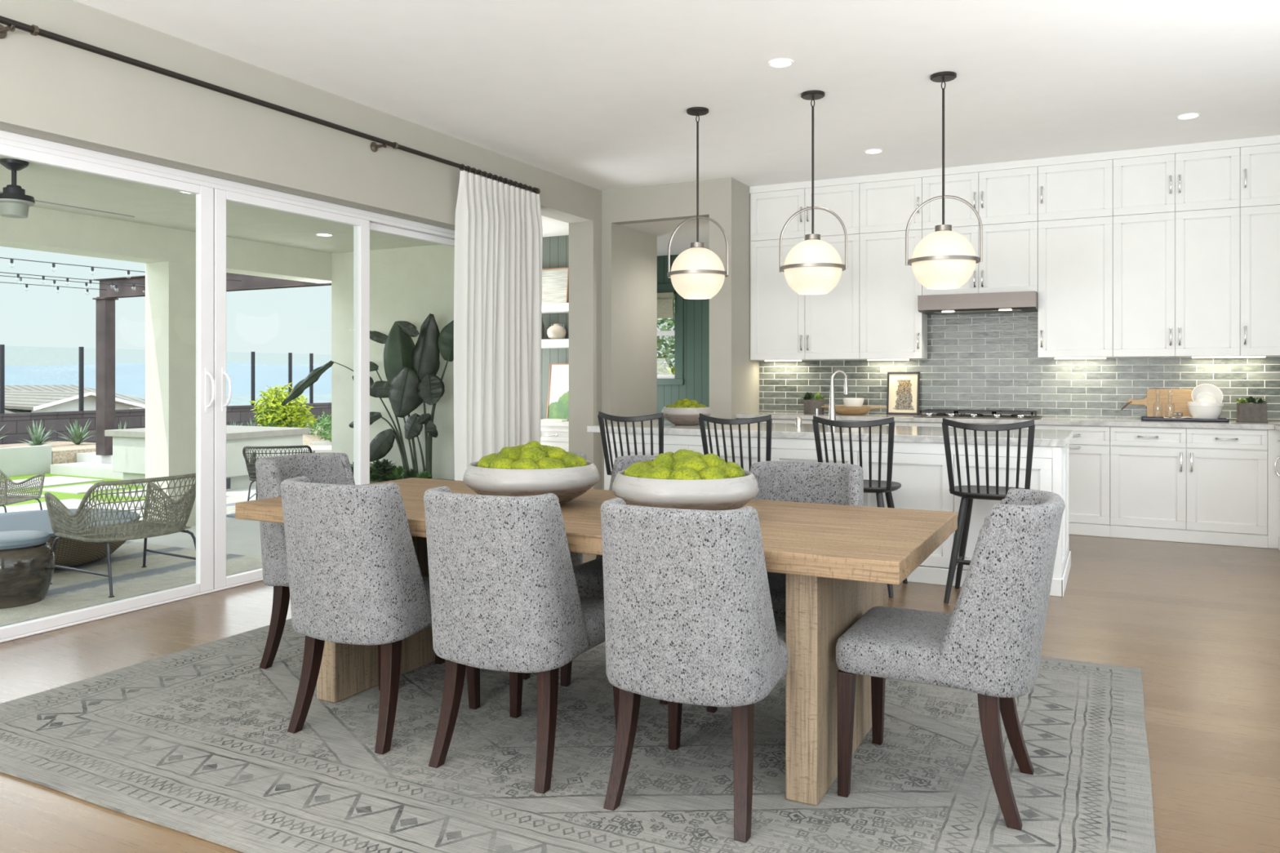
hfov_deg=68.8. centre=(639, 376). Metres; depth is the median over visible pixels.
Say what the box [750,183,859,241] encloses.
upper cabinet
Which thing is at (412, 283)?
wall
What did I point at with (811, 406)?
pot
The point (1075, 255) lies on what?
upper cabinet
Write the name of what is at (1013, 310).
grille
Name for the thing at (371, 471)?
succulent
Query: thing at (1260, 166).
upper cabinet
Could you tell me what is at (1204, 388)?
bowl
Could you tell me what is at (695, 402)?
clump
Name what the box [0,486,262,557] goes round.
paving
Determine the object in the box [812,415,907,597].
bar stool
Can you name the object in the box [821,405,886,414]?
dough bowl
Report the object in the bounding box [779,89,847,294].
pendant light
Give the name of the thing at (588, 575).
dining chair
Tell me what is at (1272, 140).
trim
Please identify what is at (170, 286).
column
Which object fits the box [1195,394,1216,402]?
bowl
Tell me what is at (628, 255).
wall
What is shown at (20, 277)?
string lights
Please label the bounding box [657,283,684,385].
window
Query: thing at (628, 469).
clump
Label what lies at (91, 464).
steps
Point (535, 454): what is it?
clump
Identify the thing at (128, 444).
kitchen island
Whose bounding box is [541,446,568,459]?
clump
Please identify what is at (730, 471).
clump
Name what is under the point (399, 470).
succulent
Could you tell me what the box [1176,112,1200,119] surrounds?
recessed light
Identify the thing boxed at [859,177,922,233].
upper cabinet
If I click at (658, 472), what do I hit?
clump
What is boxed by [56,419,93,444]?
agave
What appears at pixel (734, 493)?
bowl
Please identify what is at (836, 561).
dining table
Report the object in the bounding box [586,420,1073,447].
island countertop
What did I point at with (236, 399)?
valley
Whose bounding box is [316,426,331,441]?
shrub
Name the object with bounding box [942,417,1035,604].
bar stool
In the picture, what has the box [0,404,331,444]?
wall
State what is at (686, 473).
clump
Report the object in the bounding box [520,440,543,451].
clump
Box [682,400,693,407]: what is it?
clump
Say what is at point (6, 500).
wicker chair
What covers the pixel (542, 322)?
vase
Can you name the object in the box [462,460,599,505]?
bowl
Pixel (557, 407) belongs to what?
framed art
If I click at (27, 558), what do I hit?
garden stool
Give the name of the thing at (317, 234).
recessed light
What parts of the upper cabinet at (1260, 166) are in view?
handle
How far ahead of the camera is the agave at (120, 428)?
14.34 m
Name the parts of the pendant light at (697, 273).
stem, lamp shade, arch frame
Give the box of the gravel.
[94,426,331,445]
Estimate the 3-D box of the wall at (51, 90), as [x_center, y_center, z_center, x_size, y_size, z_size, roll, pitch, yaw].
[-3.092,-0.292,4.568,0.444,3.144,11.327,0,0,27]
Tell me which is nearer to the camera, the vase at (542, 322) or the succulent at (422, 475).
the succulent at (422, 475)
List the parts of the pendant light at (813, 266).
stem, lamp shade, arch frame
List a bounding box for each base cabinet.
[540,421,568,451]
[738,417,813,423]
[818,420,908,426]
[908,422,1028,429]
[1035,424,1110,537]
[1110,426,1267,548]
[1266,429,1279,550]
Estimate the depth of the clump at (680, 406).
6.89 m
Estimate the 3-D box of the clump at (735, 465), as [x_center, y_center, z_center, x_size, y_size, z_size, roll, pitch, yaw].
[0.322,0.355,3.357,0.123,0.094,0.115,0,0,-29]
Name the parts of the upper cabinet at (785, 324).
door, light strip, handle, handle, door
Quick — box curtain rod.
[0,15,540,194]
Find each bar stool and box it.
[597,411,663,475]
[698,413,772,471]
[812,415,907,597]
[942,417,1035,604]
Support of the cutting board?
on the countertop at (1275, 425)
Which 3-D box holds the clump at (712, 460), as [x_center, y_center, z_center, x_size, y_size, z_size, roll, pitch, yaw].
[0.244,0.334,3.327,0.134,0.118,0.114,0,0,-11]
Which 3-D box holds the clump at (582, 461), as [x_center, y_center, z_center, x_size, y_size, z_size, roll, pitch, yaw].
[-0.266,0.356,3.715,0.117,0.089,0.123,0,0,-40]
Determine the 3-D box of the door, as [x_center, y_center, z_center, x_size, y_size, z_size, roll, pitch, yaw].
[-3.104,0.049,4.486,0.188,2.462,7.670,0,0,27]
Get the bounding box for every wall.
[0,0,601,489]
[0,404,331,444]
[0,444,51,477]
[331,244,454,479]
[540,235,568,419]
[601,177,759,489]
[657,254,709,421]
[759,311,1279,421]
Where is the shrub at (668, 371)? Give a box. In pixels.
[657,354,675,374]
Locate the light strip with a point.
(1246, 356)
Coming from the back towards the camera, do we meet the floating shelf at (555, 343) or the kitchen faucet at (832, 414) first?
the floating shelf at (555, 343)
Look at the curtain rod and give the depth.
5.25 m
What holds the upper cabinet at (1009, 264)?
attached to the wall at (974, 361)
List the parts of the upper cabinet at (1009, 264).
door, handle, handle, door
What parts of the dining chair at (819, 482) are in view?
leg, seat, backrest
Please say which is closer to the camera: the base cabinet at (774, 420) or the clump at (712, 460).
the clump at (712, 460)
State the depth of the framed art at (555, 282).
10.16 m
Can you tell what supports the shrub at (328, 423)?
on the gravel
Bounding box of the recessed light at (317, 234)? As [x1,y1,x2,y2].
[315,233,333,236]
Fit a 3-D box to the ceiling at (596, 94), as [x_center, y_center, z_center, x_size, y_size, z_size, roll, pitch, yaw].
[0.020,-1.939,3.310,6.812,0.150,12.315,0,0,27]
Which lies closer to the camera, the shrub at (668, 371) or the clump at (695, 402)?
the clump at (695, 402)
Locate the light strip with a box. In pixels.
[1191,355,1265,358]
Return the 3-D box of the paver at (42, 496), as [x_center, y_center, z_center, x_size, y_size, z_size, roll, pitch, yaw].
[-7.232,1.318,9.381,0.730,0.035,2.140,0,0,27]
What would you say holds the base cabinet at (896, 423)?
on the floor at (1200, 623)
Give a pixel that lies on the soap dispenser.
(797, 420)
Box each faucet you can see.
[816,369,848,426]
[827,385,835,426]
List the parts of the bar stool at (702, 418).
post, crest rail, post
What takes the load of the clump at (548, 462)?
in the bowl at (567, 484)
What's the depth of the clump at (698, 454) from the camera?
3.40 m
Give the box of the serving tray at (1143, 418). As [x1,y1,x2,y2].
[1141,416,1229,422]
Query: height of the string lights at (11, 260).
0.123 m
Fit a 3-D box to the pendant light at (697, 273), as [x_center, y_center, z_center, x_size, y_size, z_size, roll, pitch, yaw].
[0.403,-1.203,6.538,0.426,1.320,0.426,0,0,-10]
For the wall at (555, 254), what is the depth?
10.28 m
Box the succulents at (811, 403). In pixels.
[801,391,826,413]
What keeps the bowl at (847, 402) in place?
in the dough bowl at (842, 410)
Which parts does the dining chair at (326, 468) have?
leg, backrest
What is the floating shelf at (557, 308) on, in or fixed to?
attached to the wall at (555, 254)
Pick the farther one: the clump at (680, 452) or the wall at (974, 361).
the wall at (974, 361)
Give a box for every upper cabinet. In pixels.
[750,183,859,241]
[750,233,862,361]
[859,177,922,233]
[859,229,927,360]
[922,166,1037,229]
[922,221,1037,295]
[1037,159,1112,221]
[1037,216,1112,359]
[1112,147,1239,216]
[1112,207,1239,357]
[1237,204,1279,356]
[1240,143,1279,207]
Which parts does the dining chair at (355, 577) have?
leg, backrest, leg, leg, seat, leg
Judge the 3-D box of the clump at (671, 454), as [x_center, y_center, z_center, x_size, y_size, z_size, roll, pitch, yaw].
[0.103,0.333,3.403,0.122,0.118,0.139,0,0,21]
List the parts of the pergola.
post, cap plate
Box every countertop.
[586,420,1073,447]
[735,411,1279,431]
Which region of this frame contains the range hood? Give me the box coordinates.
[917,290,1037,315]
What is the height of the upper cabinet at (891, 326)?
1.178 m
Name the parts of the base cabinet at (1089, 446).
drawer, door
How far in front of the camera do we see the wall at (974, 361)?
8.36 m
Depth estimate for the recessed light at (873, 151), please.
7.73 m
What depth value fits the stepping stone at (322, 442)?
15.99 m
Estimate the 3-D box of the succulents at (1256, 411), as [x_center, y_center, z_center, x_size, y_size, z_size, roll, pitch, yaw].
[4.801,0.255,7.340,0.237,0.206,0.192,0,0,27]
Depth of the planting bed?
13.23 m
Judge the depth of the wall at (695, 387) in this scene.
11.73 m
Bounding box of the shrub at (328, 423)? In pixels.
[303,410,331,436]
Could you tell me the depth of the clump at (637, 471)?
3.25 m
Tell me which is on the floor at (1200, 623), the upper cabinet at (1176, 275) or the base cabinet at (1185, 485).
the base cabinet at (1185, 485)
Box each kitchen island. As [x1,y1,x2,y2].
[104,425,310,489]
[604,432,1071,596]
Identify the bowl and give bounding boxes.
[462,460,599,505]
[612,470,759,510]
[661,406,711,425]
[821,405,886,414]
[842,398,864,406]
[1186,401,1223,418]
[1191,383,1222,402]
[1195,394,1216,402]
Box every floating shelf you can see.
[541,338,568,348]
[542,302,568,314]
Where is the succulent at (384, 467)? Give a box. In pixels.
[369,458,397,482]
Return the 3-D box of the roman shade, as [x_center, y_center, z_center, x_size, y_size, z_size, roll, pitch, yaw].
[0.088,-0.900,11.978,0.750,0.320,0.052,0,0,27]
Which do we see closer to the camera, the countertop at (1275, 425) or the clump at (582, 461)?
the clump at (582, 461)
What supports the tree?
on the garden
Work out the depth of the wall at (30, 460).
12.46 m
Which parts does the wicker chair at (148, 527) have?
leg, rail, leg, leg, rail, leg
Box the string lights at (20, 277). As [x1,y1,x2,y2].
[0,275,145,293]
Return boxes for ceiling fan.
[0,158,134,217]
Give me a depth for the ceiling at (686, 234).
9.93 m
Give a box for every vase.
[541,317,544,339]
[546,324,566,339]
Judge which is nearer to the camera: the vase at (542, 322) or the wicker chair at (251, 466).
the wicker chair at (251, 466)
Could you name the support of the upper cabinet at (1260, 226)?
attached to the wall at (974, 361)
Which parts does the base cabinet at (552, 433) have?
drawer, door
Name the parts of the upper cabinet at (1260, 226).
handle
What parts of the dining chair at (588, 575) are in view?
leg, seat, backrest, leg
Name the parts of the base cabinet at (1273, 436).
handle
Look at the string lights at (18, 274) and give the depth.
10.91 m
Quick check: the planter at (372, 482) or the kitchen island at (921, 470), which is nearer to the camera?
the kitchen island at (921, 470)
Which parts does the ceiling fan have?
motor, blade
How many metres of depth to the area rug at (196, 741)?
3.02 m
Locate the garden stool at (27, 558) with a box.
[0,530,55,608]
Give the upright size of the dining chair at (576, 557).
0.906 m
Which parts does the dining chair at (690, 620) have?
leg, leg, backrest, leg, seat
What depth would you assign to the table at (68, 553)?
6.33 m
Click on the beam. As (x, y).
(44, 229)
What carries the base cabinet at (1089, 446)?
on the floor at (1200, 623)
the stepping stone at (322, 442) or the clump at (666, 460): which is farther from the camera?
the stepping stone at (322, 442)
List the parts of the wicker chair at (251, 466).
leg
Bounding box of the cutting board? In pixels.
[1120,388,1192,417]
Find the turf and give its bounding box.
[0,472,145,506]
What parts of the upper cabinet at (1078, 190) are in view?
handle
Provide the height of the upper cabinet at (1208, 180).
0.470 m
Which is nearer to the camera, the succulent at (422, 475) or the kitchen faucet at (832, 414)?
the kitchen faucet at (832, 414)
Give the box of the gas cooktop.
[913,408,1041,419]
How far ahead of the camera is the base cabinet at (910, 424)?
8.07 m
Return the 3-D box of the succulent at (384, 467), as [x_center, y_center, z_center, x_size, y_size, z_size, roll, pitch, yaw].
[-2.402,0.887,8.829,0.352,0.223,0.327,0,0,27]
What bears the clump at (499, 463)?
in the bowl at (567, 484)
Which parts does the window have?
frame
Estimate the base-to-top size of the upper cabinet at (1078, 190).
0.470 m
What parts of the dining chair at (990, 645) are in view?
leg, leg, seat, backrest, leg, leg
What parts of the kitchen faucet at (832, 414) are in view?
spout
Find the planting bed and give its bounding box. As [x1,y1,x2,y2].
[0,440,95,464]
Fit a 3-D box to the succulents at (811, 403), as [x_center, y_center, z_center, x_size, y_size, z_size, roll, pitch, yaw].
[1.653,0.247,8.923,0.243,0.222,0.190,0,0,27]
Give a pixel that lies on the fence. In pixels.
(2, 346)
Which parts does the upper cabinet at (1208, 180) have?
door, handle, handle, door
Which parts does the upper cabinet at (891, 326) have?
light strip, handle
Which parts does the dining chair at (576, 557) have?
leg, leg, backrest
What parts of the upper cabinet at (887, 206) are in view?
handle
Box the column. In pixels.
[145,261,195,526]
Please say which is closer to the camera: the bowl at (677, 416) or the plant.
the bowl at (677, 416)
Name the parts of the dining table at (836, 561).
leg, leg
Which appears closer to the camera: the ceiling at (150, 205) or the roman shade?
the ceiling at (150, 205)
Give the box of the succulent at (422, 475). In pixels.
[412,470,432,478]
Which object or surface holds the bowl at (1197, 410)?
on the serving tray at (1143, 418)
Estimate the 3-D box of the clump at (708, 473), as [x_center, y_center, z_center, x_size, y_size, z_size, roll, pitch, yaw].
[0.242,0.355,3.206,0.099,0.092,0.129,0,0,-30]
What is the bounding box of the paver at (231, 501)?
[128,495,256,517]
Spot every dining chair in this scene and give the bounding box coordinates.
[254,452,355,669]
[280,476,479,755]
[423,485,619,794]
[435,451,586,679]
[560,455,667,704]
[600,497,788,842]
[706,461,863,712]
[835,488,1065,830]
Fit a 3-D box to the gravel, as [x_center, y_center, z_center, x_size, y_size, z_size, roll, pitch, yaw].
[-3.112,1.196,18.876,7.200,0.353,14.000,0,0,27]
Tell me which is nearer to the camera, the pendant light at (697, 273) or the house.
the pendant light at (697, 273)
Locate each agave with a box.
[19,419,57,445]
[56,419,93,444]
[118,421,126,429]
[246,417,258,426]
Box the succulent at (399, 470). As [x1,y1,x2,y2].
[385,465,406,479]
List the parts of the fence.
fence post, fence post, fence post, fence post, fence post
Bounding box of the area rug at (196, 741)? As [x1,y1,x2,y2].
[0,618,1155,852]
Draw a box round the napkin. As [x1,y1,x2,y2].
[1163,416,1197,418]
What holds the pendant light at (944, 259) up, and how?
hanging from the ceiling at (596, 94)
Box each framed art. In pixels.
[542,266,568,303]
[546,363,568,421]
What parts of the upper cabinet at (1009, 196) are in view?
door, handle, door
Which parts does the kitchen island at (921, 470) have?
door, door, door, door, door, corner post, panel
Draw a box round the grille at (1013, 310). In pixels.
[934,309,1024,315]
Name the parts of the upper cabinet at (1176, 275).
door, handle, handle, door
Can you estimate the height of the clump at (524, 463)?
0.092 m
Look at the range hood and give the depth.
8.04 m
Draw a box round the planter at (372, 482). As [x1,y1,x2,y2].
[369,478,448,484]
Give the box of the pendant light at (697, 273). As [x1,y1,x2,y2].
[666,106,728,299]
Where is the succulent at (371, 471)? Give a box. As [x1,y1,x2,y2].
[369,465,379,481]
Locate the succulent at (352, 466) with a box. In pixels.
[350,462,370,475]
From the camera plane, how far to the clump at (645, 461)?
3.44 m
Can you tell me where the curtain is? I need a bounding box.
[453,170,542,480]
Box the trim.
[749,134,1279,193]
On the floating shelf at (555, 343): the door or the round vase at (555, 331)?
the round vase at (555, 331)
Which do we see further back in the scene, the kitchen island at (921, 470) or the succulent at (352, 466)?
the succulent at (352, 466)
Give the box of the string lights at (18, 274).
[0,271,145,288]
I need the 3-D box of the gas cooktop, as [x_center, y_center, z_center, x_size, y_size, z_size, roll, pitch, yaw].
[2.948,0.330,8.162,1.000,0.056,0.520,0,0,27]
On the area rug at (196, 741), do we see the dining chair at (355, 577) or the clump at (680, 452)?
the dining chair at (355, 577)
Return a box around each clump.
[477,456,497,467]
[479,453,498,460]
[488,457,514,469]
[497,446,521,461]
[510,457,540,469]
[518,447,546,461]
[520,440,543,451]
[536,457,565,469]
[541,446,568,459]
[559,455,580,467]
[568,454,587,466]
[623,462,650,475]
[627,464,654,477]
[640,466,674,479]
[642,460,653,464]
[650,453,675,469]
[654,452,673,458]
[670,466,702,479]
[671,448,697,459]
[671,455,707,472]
[674,400,683,406]
[676,404,688,408]
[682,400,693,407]
[688,404,697,408]
[691,400,698,405]
[694,452,702,457]
[696,404,705,408]
[697,466,726,479]
[698,453,726,466]
[716,465,742,478]
[725,462,745,476]
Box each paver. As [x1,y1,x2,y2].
[0,475,103,490]
[0,492,44,498]
[38,484,128,493]
[107,488,145,497]
[128,495,256,517]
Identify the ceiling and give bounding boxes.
[0,155,441,253]
[73,0,1279,191]
[541,215,709,256]
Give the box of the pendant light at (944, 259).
[905,71,982,289]
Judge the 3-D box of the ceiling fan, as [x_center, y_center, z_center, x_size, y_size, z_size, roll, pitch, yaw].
[-3.696,-1.105,5.518,0.210,0.330,1.519,0,0,27]
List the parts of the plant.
stem, stem, stem, stem, stem, stem, stem, stem, stem, stem, stem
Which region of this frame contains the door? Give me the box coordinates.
[0,129,454,643]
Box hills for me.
[4,362,674,395]
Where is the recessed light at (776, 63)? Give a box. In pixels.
[767,57,794,68]
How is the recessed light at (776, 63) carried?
in the ceiling at (596, 94)
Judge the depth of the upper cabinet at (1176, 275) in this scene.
7.52 m
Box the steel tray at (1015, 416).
[913,413,1041,419]
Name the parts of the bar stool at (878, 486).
post, crest rail, seat, leg, post, leg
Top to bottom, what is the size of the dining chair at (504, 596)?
0.906 m
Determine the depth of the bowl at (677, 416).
6.89 m
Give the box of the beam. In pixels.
[0,206,331,283]
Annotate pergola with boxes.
[92,272,331,455]
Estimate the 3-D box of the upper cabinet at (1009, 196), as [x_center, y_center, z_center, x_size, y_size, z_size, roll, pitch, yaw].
[3.028,-1.561,8.320,0.962,0.470,0.319,0,0,27]
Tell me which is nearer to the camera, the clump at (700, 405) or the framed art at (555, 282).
the clump at (700, 405)
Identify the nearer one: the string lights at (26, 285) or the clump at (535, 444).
the clump at (535, 444)
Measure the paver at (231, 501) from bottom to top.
0.012 m
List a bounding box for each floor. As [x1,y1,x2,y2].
[0,534,1279,852]
[0,541,262,626]
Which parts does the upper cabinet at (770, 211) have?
door, door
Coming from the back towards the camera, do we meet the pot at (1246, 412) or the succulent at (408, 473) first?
the succulent at (408, 473)
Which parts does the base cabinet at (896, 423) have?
drawer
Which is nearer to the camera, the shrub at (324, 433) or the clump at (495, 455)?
the clump at (495, 455)
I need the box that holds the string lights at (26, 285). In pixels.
[0,281,103,295]
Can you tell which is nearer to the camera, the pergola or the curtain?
the curtain
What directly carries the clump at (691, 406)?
in the bowl at (677, 416)
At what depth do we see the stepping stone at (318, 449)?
14.45 m
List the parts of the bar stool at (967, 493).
post, leg, leg, crest rail, seat, post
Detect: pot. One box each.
[803,399,824,413]
[1235,403,1268,422]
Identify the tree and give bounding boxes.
[657,296,675,374]
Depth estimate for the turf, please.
10.57 m
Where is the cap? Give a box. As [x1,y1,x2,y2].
[0,402,331,416]
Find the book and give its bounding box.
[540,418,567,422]
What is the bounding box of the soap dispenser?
[795,417,801,426]
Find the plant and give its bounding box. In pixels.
[280,313,453,479]
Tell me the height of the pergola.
2.400 m
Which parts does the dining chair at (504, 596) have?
leg, backrest, leg, leg, seat, leg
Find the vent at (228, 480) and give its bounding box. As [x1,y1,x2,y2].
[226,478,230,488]
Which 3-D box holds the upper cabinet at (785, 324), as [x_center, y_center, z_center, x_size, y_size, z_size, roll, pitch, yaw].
[1.613,-0.737,9.042,1.084,1.178,0.319,0,0,27]
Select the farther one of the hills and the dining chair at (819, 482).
the hills
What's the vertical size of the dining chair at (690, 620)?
0.906 m
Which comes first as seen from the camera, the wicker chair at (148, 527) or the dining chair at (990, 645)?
the dining chair at (990, 645)
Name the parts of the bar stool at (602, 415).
post, crest rail, post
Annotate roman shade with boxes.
[657,292,674,318]
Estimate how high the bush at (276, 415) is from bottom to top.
1.323 m
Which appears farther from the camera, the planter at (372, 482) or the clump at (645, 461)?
the planter at (372, 482)
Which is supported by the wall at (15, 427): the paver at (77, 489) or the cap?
the cap
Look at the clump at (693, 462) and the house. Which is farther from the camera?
the house
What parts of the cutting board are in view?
handle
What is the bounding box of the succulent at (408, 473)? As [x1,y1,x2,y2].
[400,468,417,479]
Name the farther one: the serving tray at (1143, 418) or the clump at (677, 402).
the serving tray at (1143, 418)
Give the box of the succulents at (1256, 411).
[1234,395,1268,422]
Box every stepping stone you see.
[302,445,331,453]
[309,440,331,445]
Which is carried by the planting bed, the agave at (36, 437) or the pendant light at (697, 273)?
the agave at (36, 437)
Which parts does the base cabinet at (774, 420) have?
drawer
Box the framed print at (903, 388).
[886,372,919,414]
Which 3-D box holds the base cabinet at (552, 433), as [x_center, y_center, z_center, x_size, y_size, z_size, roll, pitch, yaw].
[-1.553,0.880,10.313,2.260,0.800,0.477,0,0,27]
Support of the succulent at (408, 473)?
in the planter at (372, 482)
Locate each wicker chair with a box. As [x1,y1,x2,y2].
[0,469,44,512]
[44,472,195,597]
[242,444,315,501]
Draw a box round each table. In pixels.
[0,508,140,569]
[235,477,957,805]
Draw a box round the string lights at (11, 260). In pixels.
[0,257,240,281]
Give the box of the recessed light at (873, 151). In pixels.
[863,148,883,154]
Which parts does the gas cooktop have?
burner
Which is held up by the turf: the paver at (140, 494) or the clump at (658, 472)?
the paver at (140, 494)
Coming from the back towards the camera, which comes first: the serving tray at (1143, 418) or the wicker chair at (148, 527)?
the serving tray at (1143, 418)
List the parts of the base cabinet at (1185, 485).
handle, drawer, door, handle, handle, handle, drawer, door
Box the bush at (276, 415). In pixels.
[249,382,317,427]
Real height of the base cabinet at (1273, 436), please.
0.880 m
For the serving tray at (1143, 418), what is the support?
on the countertop at (1275, 425)
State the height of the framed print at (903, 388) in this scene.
0.399 m
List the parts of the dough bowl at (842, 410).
handle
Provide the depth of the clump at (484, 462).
3.60 m
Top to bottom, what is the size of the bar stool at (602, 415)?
1.047 m
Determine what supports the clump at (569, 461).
in the bowl at (567, 484)
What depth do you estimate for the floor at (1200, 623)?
4.25 m
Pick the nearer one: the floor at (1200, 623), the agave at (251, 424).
the floor at (1200, 623)
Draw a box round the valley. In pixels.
[125,393,331,405]
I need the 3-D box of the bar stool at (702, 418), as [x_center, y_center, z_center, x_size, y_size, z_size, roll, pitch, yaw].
[0.671,0.759,5.997,0.486,1.047,0.511,0,0,27]
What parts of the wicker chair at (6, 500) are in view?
leg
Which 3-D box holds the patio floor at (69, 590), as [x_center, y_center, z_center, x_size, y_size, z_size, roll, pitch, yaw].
[-4.515,1.302,5.784,3.100,0.014,3.240,0,0,27]
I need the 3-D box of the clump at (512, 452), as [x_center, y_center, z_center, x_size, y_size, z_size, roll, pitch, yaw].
[-0.505,0.334,3.661,0.108,0.115,0.114,0,0,39]
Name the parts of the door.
panel, handle, handle, panel, panel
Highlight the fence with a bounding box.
[0,344,325,413]
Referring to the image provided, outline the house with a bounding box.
[4,385,145,413]
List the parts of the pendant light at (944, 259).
stem, lamp shade, arch frame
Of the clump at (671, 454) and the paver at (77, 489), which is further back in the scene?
the paver at (77, 489)
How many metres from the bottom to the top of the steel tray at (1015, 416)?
0.010 m
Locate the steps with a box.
[50,451,123,479]
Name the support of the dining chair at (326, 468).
on the area rug at (196, 741)
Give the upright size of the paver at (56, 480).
0.035 m

